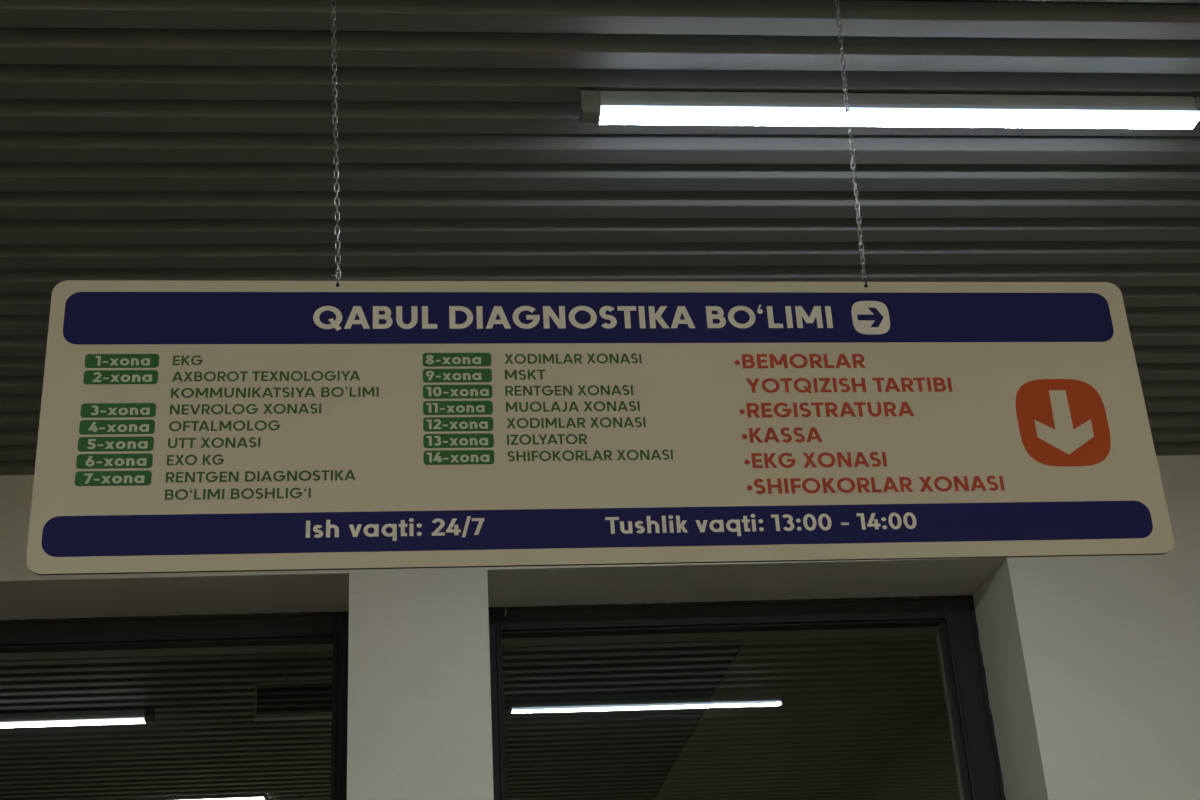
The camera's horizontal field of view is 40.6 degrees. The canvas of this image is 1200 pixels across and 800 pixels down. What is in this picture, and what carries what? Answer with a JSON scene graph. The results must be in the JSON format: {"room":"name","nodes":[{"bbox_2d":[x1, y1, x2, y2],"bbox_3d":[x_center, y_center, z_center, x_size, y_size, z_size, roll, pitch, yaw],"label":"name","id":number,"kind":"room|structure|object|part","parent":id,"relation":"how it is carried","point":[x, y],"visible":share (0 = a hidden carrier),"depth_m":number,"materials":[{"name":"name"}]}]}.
{"room":"hospital corridor","nodes":[
{"label":"hospital corridor","id":0,"kind":"room"},
{"bbox_2d":[0,0,1199,799],"bbox_3d":[-0.211,-0.310,3.967,9.000,0.352,12.500,-1,-25,-6],"label":"ceiling","id":1,"kind":"structure","parent":0,"point":[143,140],"depth_m":3.40,"materials":[{"name":"black metal"}]},
{"bbox_2d":[0,709,154,727],"bbox_3d":[-2.449,1.307,6.615,1.237,0.052,0.044,-1,-25,-6],"label":"ceiling light","id":2,"kind":"object","parent":1,"relation":"attached to","point":[131,716],"visible":1,"depth_m":6.63,"materials":[{"name":"grey plastic"}]},
{"bbox_2d":[0,718,144,727],"bbox_3d":[-2.448,1.324,6.607,1.165,0.014,0.044,-1,-25,-6],"label":"diffuser","id":3,"kind":"object","parent":2,"relation":"attached to","point":[4,722],"depth_m":6.62,"materials":[{"name":"white plastic"}]},
{"bbox_2d":[139,792,268,799],"bbox_3d":[-2.032,2.132,8.465,0.626,0.020,0.600,-1,-25,-6],"label":"recessed light","id":4,"kind":"object","parent":1,"relation":"in","point":[239,796],"visible":1,"depth_m":8.21,"materials":[{"name":"grey plastic"}]},
{"bbox_2d":[196,797,264,799],"bbox_3d":[-2.032,2.131,8.465,0.602,0.014,0.576,-1,-25,-6],"label":"diffuser","id":5,"kind":"object","parent":4,"relation":"attached to","point":[197,798],"depth_m":8.24,"materials":[{"name":"white plastic"}]},
{"bbox_2d":[254,679,331,720],"bbox_3d":[-1.069,1.052,6.430,0.576,0.414,0.054,-1,-25,-6],"label":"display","id":6,"kind":"object","parent":1,"relation":"hanging from","point":[288,700],"visible":0.45,"depth_m":6.34,"materials":[{"name":"black"}]},
{"bbox_2d":[331,0,340,284],"bbox_3d":[-0.372,-0.608,2.258,0.036,1.031,0.012,1,-26,-10],"label":"chain","id":7,"kind":"object","parent":1,"relation":"hanging from","point":[338,270],"visible":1,"depth_m":2.13,"materials":[{"name":"metal"}]},
{"bbox_2d":[26,280,1173,574],"bbox_3d":[0.018,0.022,2.005,1.375,0.380,0.012,0,-25,-7],"label":"hanging sign","id":8,"kind":"object","parent":7,"relation":"hanging from","point":[185,426],"visible":1,"depth_m":2.00,"materials":[{"name":"plastic"}]},
{"bbox_3d":[0.588,0.028,2.063,0.119,0.121,0.002,-1,-25,-6],"label":"arrow panel","id":9,"kind":"part","parent":8,"relation":"part of","materials":[{"name":"orange plastic"}]},
{"bbox_2d":[835,0,866,285],"bbox_3d":[0.338,-0.613,2.340,0.047,1.031,0.012,-2,-25,-3],"label":"chain","id":10,"kind":"object","parent":1,"relation":"hanging from","point":[837,4],"visible":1,"depth_m":2.21,"materials":[{"name":"metal"}]},
{"bbox_2d":[579,90,1199,128],"bbox_3d":[0.573,-0.550,3.079,1.225,0.052,0.044,-1,-25,-6],"label":"ceiling light","id":11,"kind":"object","parent":1,"relation":"attached to","point":[595,106],"visible":1,"depth_m":3.06,"materials":[{"name":"grey plastic"}]},
{"bbox_2d":[599,105,1199,128],"bbox_3d":[0.574,-0.533,3.070,1.153,0.014,0.044,-1,-25,-6],"label":"diffuser","id":12,"kind":"object","parent":11,"relation":"attached to","point":[1019,116],"depth_m":3.06,"materials":[{"name":"white plastic"}]},
{"bbox_2d":[0,455,1199,799],"bbox_3d":[-0.204,1.715,4.143,8.800,3.660,0.456,-1,-25,-6],"label":"wall","id":13,"kind":"structure","parent":0,"point":[1091,664],"depth_m":4.49,"materials":[{"name":"paint"}]},
{"bbox_2d":[0,611,348,799],"bbox_3d":[-1.395,1.613,4.240,1.493,2.160,0.092,-1,-25,-6],"label":"window","id":14,"kind":"structure","parent":13,"relation":"in","point":[298,628],"depth_m":4.67,"materials":[{"name":"metal"}]},
{"bbox_2d":[488,595,1005,799],"bbox_3d":[0.454,1.590,4.430,1.484,2.160,0.092,-1,-25,-6],"label":"window","id":15,"kind":"structure","parent":13,"relation":"in","point":[954,616],"depth_m":4.82,"materials":[{"name":"metal"}]},
{"bbox_2d":[845,702,963,799],"bbox_3d":[1.698,2.860,6.812,0.100,3.660,4.994,-1,-25,-6],"label":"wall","id":16,"kind":"structure","parent":0,"point":[926,767],"depth_m":7.72,"materials":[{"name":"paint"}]}
]}

